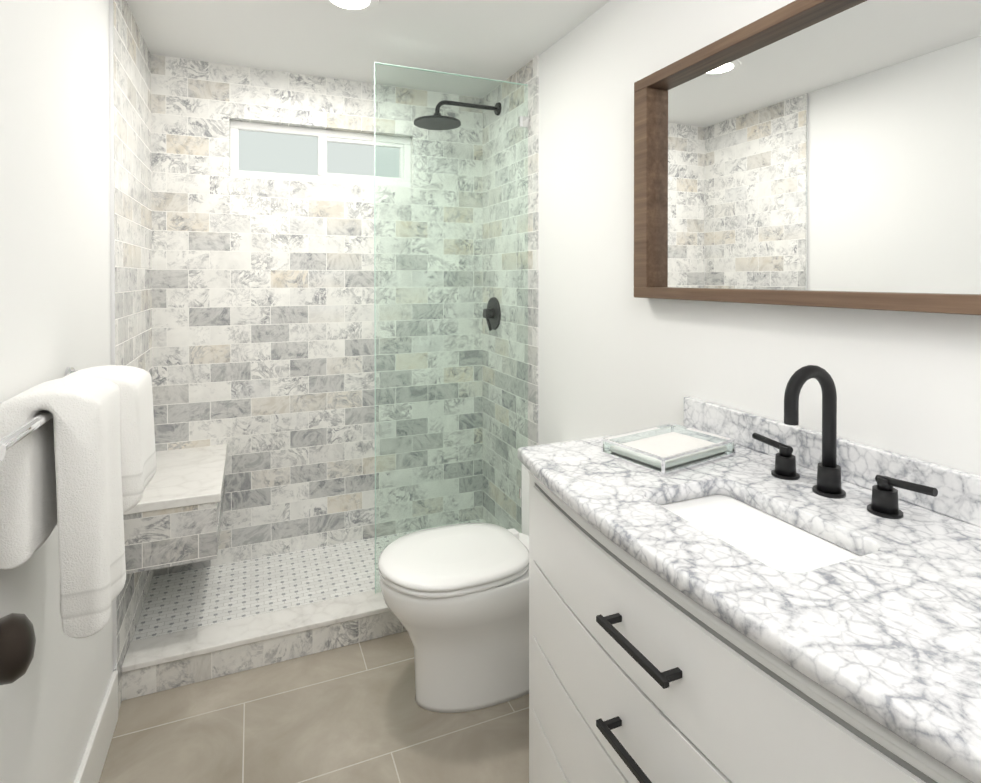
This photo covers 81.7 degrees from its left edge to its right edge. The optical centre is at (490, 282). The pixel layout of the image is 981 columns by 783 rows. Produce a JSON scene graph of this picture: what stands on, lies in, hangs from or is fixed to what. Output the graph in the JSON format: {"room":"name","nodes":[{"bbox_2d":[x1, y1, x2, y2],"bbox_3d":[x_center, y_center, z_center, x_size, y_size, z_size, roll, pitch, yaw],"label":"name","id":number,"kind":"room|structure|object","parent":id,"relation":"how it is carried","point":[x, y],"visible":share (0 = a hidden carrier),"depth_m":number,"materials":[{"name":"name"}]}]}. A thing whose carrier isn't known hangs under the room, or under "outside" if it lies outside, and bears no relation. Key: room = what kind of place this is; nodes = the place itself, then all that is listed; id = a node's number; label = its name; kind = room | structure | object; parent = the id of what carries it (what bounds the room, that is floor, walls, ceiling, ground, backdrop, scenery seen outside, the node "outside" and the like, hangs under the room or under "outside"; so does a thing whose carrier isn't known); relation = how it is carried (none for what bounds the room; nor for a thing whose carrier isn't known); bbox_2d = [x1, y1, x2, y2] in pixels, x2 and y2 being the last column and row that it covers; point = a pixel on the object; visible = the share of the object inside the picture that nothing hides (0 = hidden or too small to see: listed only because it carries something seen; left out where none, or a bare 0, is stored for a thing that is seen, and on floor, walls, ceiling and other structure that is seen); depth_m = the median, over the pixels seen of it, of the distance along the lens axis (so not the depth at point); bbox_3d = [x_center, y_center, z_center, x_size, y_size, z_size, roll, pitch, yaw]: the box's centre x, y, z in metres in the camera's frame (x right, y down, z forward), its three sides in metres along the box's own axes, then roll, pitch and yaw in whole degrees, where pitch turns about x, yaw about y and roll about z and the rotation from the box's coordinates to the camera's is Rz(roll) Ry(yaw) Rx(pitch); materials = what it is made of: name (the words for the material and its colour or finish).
{"room":"bathroom","nodes":[
{"label":"bathroom","id":0,"kind":"room"},
{"bbox_2d":[0,613,35,684],"bbox_3d":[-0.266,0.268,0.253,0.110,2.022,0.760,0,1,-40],"label":"door knob","id":1,"kind":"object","parent":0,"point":[17,640],"depth_m":0.51,"materials":[{"name":"brown metal"}]},
{"bbox_2d":[0,0,112,782],"bbox_3d":[-0.863,0.191,0.952,0.100,2.180,3.030,0,1,-23],"label":"wall","id":2,"kind":"structure","parent":0,"point":[55,289],"depth_m":1.16,"materials":[{"name":"white paint"}]},
{"bbox_2d":[0,365,155,638],"bbox_3d":[-0.735,0.375,1.014,0.183,0.405,0.664,0,1,-23],"label":"towel","id":3,"kind":"object","parent":2,"relation":"attached to","point":[77,457],"visible":1,"depth_m":0.92,"materials":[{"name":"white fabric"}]},
{"bbox_2d":[74,670,117,782],"bbox_3d":[-0.679,1.211,0.667,0.013,0.145,2.146,0,1,-23],"label":"baseboard","id":4,"kind":"structure","parent":2,"relation":"attached to","point":[90,768],"depth_m":1.48,"materials":[{"name":"white wood"}]},
{"bbox_2d":[109,0,152,711],"bbox_3d":[-1.226,0.183,1.959,0.010,2.180,0.676,0,1,-23],"label":"wall tile","id":5,"kind":"structure","parent":2,"relation":"attached to","point":[130,195],"depth_m":1.86,"materials":[{"name":"stone"}]},
{"bbox_2d":[123,444,227,573],"bbox_3d":[-1.114,0.788,2.058,0.274,0.217,0.589,0,1,-23],"label":"bench","id":6,"kind":"object","parent":5,"relation":"attached to","point":[173,516],"visible":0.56,"depth_m":1.82,"materials":[{"name":"stone"}]},
{"bbox_2d":[99,631,528,782],"bbox_3d":[-0.152,1.329,1.260,1.642,0.100,3.030,0,1,-23],"label":"floor","id":7,"kind":"structure","parent":0,"point":[354,713],"depth_m":1.62,"materials":[{"name":"tile"}]},
{"bbox_2d":[121,588,406,700],"bbox_3d":[-0.487,1.217,2.056,1.426,0.110,0.134,0,1,-23],"label":"curb","id":8,"kind":"object","parent":7,"relation":"on","point":[154,664],"visible":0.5,"depth_m":1.89,"materials":[{"name":"stone"}]},
{"bbox_2d":[374,62,528,593],"bbox_3d":[-0.137,0.172,2.233,0.636,1.975,0.022,0,1,-23],"label":"glass panel","id":9,"kind":"object","parent":8,"relation":"on","point":[523,121],"visible":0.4,"depth_m":2.21,"materials":[{"name":"clear glass"}]},
{"bbox_2d":[132,518,485,640],"bbox_3d":[-0.603,1.226,2.333,1.426,0.088,0.486,0,1,-23],"label":"shower floor","id":10,"kind":"structure","parent":7,"relation":"on","point":[185,600],"depth_m":2.21,"materials":[{"name":"tile"}]},
{"bbox_2d":[378,464,528,712],"bbox_3d":[0.001,0.941,1.820,0.716,0.666,0.380,0,1,-23],"label":"toilet","id":11,"kind":"object","parent":7,"relation":"on","point":[456,598],"visible":0.67,"depth_m":1.68,"materials":[{"name":"white ceramic"}]},
{"bbox_2d":[518,365,980,782],"bbox_3d":[0.459,0.714,0.926,0.565,1.134,1.010,0,1,-23],"label":"bathroom vanity","id":12,"kind":"object","parent":7,"relation":"on","point":[787,600],"visible":1,"depth_m":0.83,"materials":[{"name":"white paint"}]},
{"bbox_2d":[601,423,735,475],"bbox_3d":[0.392,0.361,1.250,0.240,0.034,0.170,0,1,-34],"label":"tray","id":13,"kind":"object","parent":12,"relation":"on","point":[672,451],"visible":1,"depth_m":1.22,"materials":[{"name":"clear glass"}]},
{"bbox_2d":[752,365,937,518],"bbox_3d":[0.575,0.263,1.009,0.138,0.234,0.341,0,1,-23],"label":"faucet","id":14,"kind":"object","parent":12,"relation":"on","point":[778,485],"depth_m":1.00,"materials":[{"name":"black metal"}]},
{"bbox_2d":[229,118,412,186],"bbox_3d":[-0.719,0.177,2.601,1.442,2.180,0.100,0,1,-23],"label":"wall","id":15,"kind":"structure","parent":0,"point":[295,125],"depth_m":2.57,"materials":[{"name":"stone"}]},
{"bbox_2d":[151,54,482,576],"bbox_3d":[-0.699,0.134,2.551,1.442,2.092,0.008,0,1,-23],"label":"wall tile","id":16,"kind":"structure","parent":15,"relation":"attached to","point":[263,328],"depth_m":2.51,"materials":[{"name":"stone"}]},
{"bbox_2d":[230,120,410,186],"bbox_3d":[-0.753,-0.570,2.587,0.810,0.265,0.052,0,1,-23],"label":"window","id":17,"kind":"structure","parent":15,"relation":"in","point":[264,150],"depth_m":2.56,"materials":[{"name":"white plastic"}]},
{"bbox_2d":[126,0,609,97],"bbox_3d":[-0.152,-0.951,1.241,1.642,0.100,3.030,0,1,-23],"label":"ceiling","id":18,"kind":"structure","parent":0,"point":[502,40],"depth_m":2.09,"materials":[{"name":"white paint"}]},
{"bbox_2d":[323,0,378,11],"bbox_3d":[-0.448,-0.902,1.806,0.184,0.008,0.184,0,1,-23],"label":"recessed light","id":19,"kind":"object","parent":18,"relation":"in","point":[355,5],"visible":1,"depth_m":1.84,"materials":[{"name":"white"}]},
{"bbox_2d":[538,0,980,475],"bbox_3d":[0.559,0.186,1.549,0.100,2.180,3.030,0,1,-23],"label":"wall","id":20,"kind":"structure","parent":0,"point":[616,356],"depth_m":1.62,"materials":[{"name":"white paint"}]},
{"bbox_2d":[483,56,538,532],"bbox_3d":[0.077,0.178,2.557,0.008,2.180,0.582,0,1,-23],"label":"wall tile","id":21,"kind":"structure","parent":20,"relation":"attached to","point":[528,73],"depth_m":2.52,"materials":[{"name":"stone"}]},
{"bbox_2d":[414,100,500,129],"bbox_3d":[-0.146,-0.767,2.552,0.401,0.131,0.208,0,1,-23],"label":"shower head","id":22,"kind":"object","parent":21,"relation":"attached to","point":[423,123],"depth_m":2.52},
{"bbox_2d":[483,297,500,330],"bbox_3d":[-0.009,0.147,2.676,0.057,0.156,0.158,0,1,-23],"label":"shower valve","id":23,"kind":"object","parent":21,"relation":"attached to","point":[496,312],"depth_m":2.66,"materials":[{"name":"black metal"}]},
{"bbox_2d":[634,0,980,314],"bbox_3d":[0.685,-0.261,1.048,0.049,0.618,1.295,0,1,-23],"label":"mirror","id":24,"kind":"object","parent":20,"relation":"attached to","point":[818,153],"visible":1,"depth_m":1.13,"materials":[{"name":"brown wood"}]},
{"bbox_2d":[684,397,980,526],"bbox_3d":[0.710,0.343,1.028,0.020,0.076,1.010,0,1,-23],"label":"backsplash","id":25,"kind":"structure","parent":20,"relation":"attached to","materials":[{"name":"stone"}]}
]}

